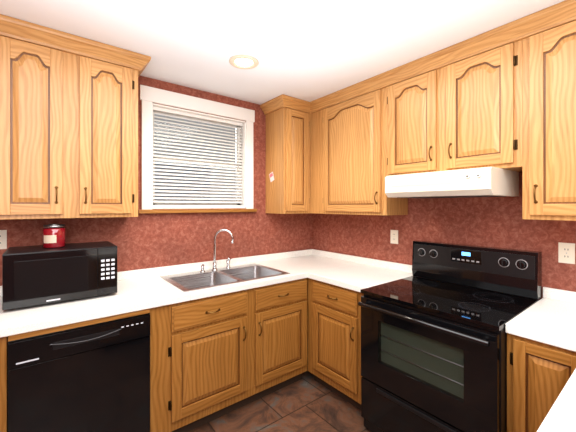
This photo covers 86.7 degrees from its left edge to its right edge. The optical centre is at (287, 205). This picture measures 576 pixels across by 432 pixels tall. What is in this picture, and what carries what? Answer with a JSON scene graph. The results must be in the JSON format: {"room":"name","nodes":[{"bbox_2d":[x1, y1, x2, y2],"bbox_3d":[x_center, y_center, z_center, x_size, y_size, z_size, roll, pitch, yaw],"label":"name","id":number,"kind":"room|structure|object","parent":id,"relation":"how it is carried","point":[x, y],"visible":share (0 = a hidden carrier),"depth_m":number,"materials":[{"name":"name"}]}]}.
{"room":"kitchen","nodes":[
{"label":"kitchen","id":0,"kind":"room"},
{"bbox_2d":[0,76,311,337],"bbox_3d":[-1.072,0.232,2.436,3.580,2.440,0.140,0,0,-38],"label":"wall","id":1,"kind":"structure","parent":0,"point":[146,240],"depth_m":2.54,"materials":[{"name":"paint"}]},
{"bbox_2d":[0,230,6,248],"bbox_3d":[-1.729,0.202,1.824,0.070,0.115,0.008,0,0,-38],"label":"electrical outlet","id":2,"kind":"object","parent":1,"relation":"attached to","point":[3,239],"visible":1,"depth_m":1.83,"materials":[{"name":"beige plastic"}]},
{"bbox_2d":[0,26,75,219],"bbox_3d":[-1.509,-0.424,1.798,0.363,0.992,0.318,0,0,-38],"label":"upper cabinet","id":3,"kind":"object","parent":1,"relation":"attached to","point":[68,125],"depth_m":1.69,"materials":[{"name":"brown wood"}]},
{"bbox_2d":[76,46,139,217],"bbox_3d":[-1.224,-0.424,2.022,0.363,0.992,0.318,0,0,-38],"label":"upper cabinet","id":4,"kind":"object","parent":1,"relation":"attached to","point":[106,86],"depth_m":1.90,"materials":[{"name":"brown wood"}]},
{"bbox_2d":[138,85,256,213],"bbox_3d":[-0.754,-0.428,2.654,1.034,0.969,0.170,0,0,-38],"label":"window","id":5,"kind":"structure","parent":1,"relation":"in","point":[150,97],"depth_m":2.62,"materials":[{"name":"white paint"}]},
{"bbox_2d":[153,106,242,206],"bbox_3d":[-0.750,-0.389,2.650,0.804,0.793,0.040,0,0,-38],"label":"window blinds","id":6,"kind":"object","parent":5,"relation":"attached to","point":[175,112],"visible":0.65,"depth_m":2.62,"materials":[{"name":"white plastic"}]},
{"bbox_2d":[264,104,303,213],"bbox_3d":[0.004,-0.424,2.988,0.325,0.992,0.318,0,0,-38],"label":"upper cabinet","id":7,"kind":"object","parent":1,"relation":"attached to","point":[285,122],"depth_m":2.85,"materials":[{"name":"brown wood"}]},
{"bbox_2d":[269,172,273,181],"bbox_3d":[-0.157,-0.278,2.927,0.002,0.101,0.089,0,0,-38],"label":"paper","id":8,"kind":"object","parent":7,"relation":"attached to","point":[271,175],"visible":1,"depth_m":2.93,"materials":[{"name":"white paper"}]},
{"bbox_2d":[189,338,370,431],"bbox_3d":[0.301,1.482,0.691,3.580,0.060,4.580,0,0,-38],"label":"floor","id":9,"kind":"structure","parent":0,"point":[307,402],"depth_m":2.12,"materials":[{"name":"tile"}]},
{"bbox_2d":[0,336,7,431],"bbox_3d":[-1.779,1.018,1.348,0.836,0.867,0.687,0,0,-38],"label":"base cabinet","id":10,"kind":"object","parent":9,"relation":"on","point":[3,384],"visible":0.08,"depth_m":1.37,"materials":[{"name":"brown wood"}]},
{"bbox_2d":[8,313,149,431],"bbox_3d":[-1.198,1.030,1.778,0.601,0.841,0.618,0,0,-38],"label":"dishwasher","id":11,"kind":"object","parent":9,"relation":"on","point":[92,378],"visible":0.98,"depth_m":1.53,"materials":[{"name":"black"}]},
{"bbox_2d":[150,278,307,431],"bbox_3d":[-0.497,1.018,2.357,1.211,0.867,0.687,0,0,-38],"label":"base cabinet","id":12,"kind":"object","parent":9,"relation":"on","point":[214,357],"visible":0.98,"depth_m":2.02,"materials":[{"name":"brown wood"}]},
{"bbox_2d":[308,278,363,409],"bbox_3d":[0.580,1.018,2.444,0.687,0.867,0.606,0,0,-38],"label":"base cabinet","id":13,"kind":"object","parent":9,"relation":"on","point":[334,338],"visible":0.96,"depth_m":2.24,"materials":[{"name":"brown wood"}]},
{"bbox_2d":[358,240,541,431],"bbox_3d":[0.961,0.861,1.866,0.766,1.181,0.770,0,0,-38],"label":"range","id":14,"kind":"object","parent":9,"relation":"on","point":[434,354],"visible":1,"depth_m":1.73,"materials":[{"name":"black metal"}]},
{"bbox_2d":[507,333,575,431],"bbox_3d":[1.331,1.018,1.489,0.687,0.867,0.275,0,0,-38],"label":"base cabinet","id":15,"kind":"object","parent":9,"relation":"on","point":[539,374],"visible":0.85,"depth_m":1.33,"materials":[{"name":"brown wood"}]},
{"bbox_3d":[1.113,1.018,0.774,1.914,0.867,0.676,0,0,-38],"label":"base cabinet","id":16,"kind":"object","parent":9,"relation":"on","visible":0},
{"bbox_2d":[0,249,357,337],"bbox_3d":[-0.814,0.530,2.109,3.293,0.105,0.687,0,0,-38],"label":"countertop","id":17,"kind":"structure","parent":16,"relation":"on","point":[141,289],"depth_m":1.90,"materials":[{"name":"white laminate"}]},
{"bbox_2d":[2,241,116,309],"bbox_3d":[-1.343,0.392,1.828,0.513,0.294,0.370,0,0,-38],"label":"microwave","id":18,"kind":"object","parent":17,"relation":"on","point":[36,275],"visible":1,"depth_m":1.67,"materials":[{"name":"black"}]},
{"bbox_2d":[42,224,65,247],"bbox_3d":[-1.385,0.175,1.807,0.110,0.137,0.111,0,0,-38],"label":"candle jar","id":19,"kind":"object","parent":18,"relation":"on","point":[53,235],"visible":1,"depth_m":1.77,"materials":[{"name":"red glass"}]},
{"bbox_2d":[8,309,149,341],"bbox_3d":[-1.032,0.597,1.566,0.597,0.023,0.036,0,0,-38],"label":"strip","id":20,"kind":"object","parent":17,"relation":"attached to","point":[64,327],"visible":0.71,"depth_m":1.52,"materials":[{"name":"brown wood"}]},
{"bbox_2d":[160,229,289,291],"bbox_3d":[-0.480,0.451,2.380,0.850,0.519,0.536,0,0,-38],"label":"sink","id":21,"kind":"object","parent":17,"relation":"in","point":[214,276],"visible":0.58,"depth_m":2.46,"materials":[{"name":"silver metal"}]},
{"bbox_2d":[308,257,415,291],"bbox_3d":[0.596,0.530,2.427,0.683,0.105,0.558,0,0,-38],"label":"countertop","id":22,"kind":"structure","parent":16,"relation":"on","point":[352,273],"depth_m":2.48,"materials":[{"name":"white laminate"}]},
{"bbox_2d":[505,287,575,344],"bbox_3d":[1.327,0.530,1.498,0.683,0.105,0.258,0,0,-38],"label":"countertop","id":23,"kind":"structure","parent":16,"relation":"on","point":[549,317],"depth_m":1.46,"materials":[{"name":"white laminate"}]},
{"bbox_2d":[537,321,575,431],"bbox_3d":[1.118,0.530,0.750,1.937,0.105,0.660,0,0,-38],"label":"countertop","id":24,"kind":"structure","parent":16,"relation":"on","point":[561,417],"depth_m":0.82,"materials":[{"name":"white laminate"}]},
{"bbox_2d":[0,0,564,104],"bbox_3d":[0.301,-1.018,0.691,3.580,0.060,4.580,0,0,-38],"label":"ceiling","id":25,"kind":"structure","parent":0,"point":[309,50],"depth_m":1.74,"materials":[{"name":"white paint"}]},
{"bbox_2d":[229,55,258,68],"bbox_3d":[-0.301,-0.981,2.088,0.200,0.012,0.200,0,0,-38],"label":"recessed light","id":26,"kind":"object","parent":25,"relation":"in","point":[243,61],"visible":0.98,"depth_m":2.08,"materials":[{"name":"beige glass"}]},
{"bbox_2d":[312,172,575,299],"bbox_3d":[1.696,0.232,1.700,0.140,2.440,4.440,0,0,-38],"label":"wall","id":27,"kind":"structure","parent":0,"point":[498,222],"depth_m":2.21,"materials":[{"name":"paint"}]},
{"bbox_2d":[328,80,407,215],"bbox_3d":[0.652,-0.424,2.653,0.319,0.992,0.660,0,0,-38],"label":"upper cabinet","id":28,"kind":"object","parent":27,"relation":"attached to","point":[356,182],"depth_m":2.49,"materials":[{"name":"brown wood"}]},
{"bbox_2d":[390,230,397,243],"bbox_3d":[0.902,0.262,2.589,0.008,0.115,0.070,0,0,-38],"label":"electrical outlet","id":29,"kind":"object","parent":27,"relation":"attached to","point":[393,236],"visible":1,"depth_m":2.58,"materials":[{"name":"beige plastic"}]},
{"bbox_2d":[384,64,435,179],"bbox_3d":[0.984,-0.567,2.231,0.319,0.707,0.414,0,0,-38],"label":"upper cabinet","id":30,"kind":"object","parent":27,"relation":"attached to","point":[410,98],"depth_m":2.14,"materials":[{"name":"brown wood"}]},
{"bbox_2d":[436,28,523,171],"bbox_3d":[1.244,-0.567,1.901,0.319,0.707,0.426,0,0,-38],"label":"upper cabinet","id":31,"kind":"object","parent":27,"relation":"attached to","point":[503,96],"depth_m":1.78,"materials":[{"name":"brown wood"}]},
{"bbox_2d":[385,167,518,197],"bbox_3d":[1.053,-0.135,2.010,0.481,0.153,0.646,0,0,-38],"label":"range hood","id":32,"kind":"object","parent":31,"relation":"attached to","point":[483,182],"visible":1,"depth_m":1.80,"materials":[{"name":"white metal"}]},
{"bbox_2d":[516,12,575,220],"bbox_3d":[1.517,-0.424,1.554,0.319,0.992,0.458,0,0,-38],"label":"upper cabinet","id":33,"kind":"object","parent":27,"relation":"attached to","point":[549,170],"depth_m":1.54,"materials":[{"name":"brown wood"}]},
{"bbox_2d":[558,242,574,263],"bbox_3d":[1.579,0.267,1.728,0.008,0.115,0.070,0,0,-38],"label":"electrical outlet","id":34,"kind":"object","parent":27,"relation":"attached to","point":[566,252],"visible":1,"depth_m":1.73,"materials":[{"name":"beige plastic"}]}
]}

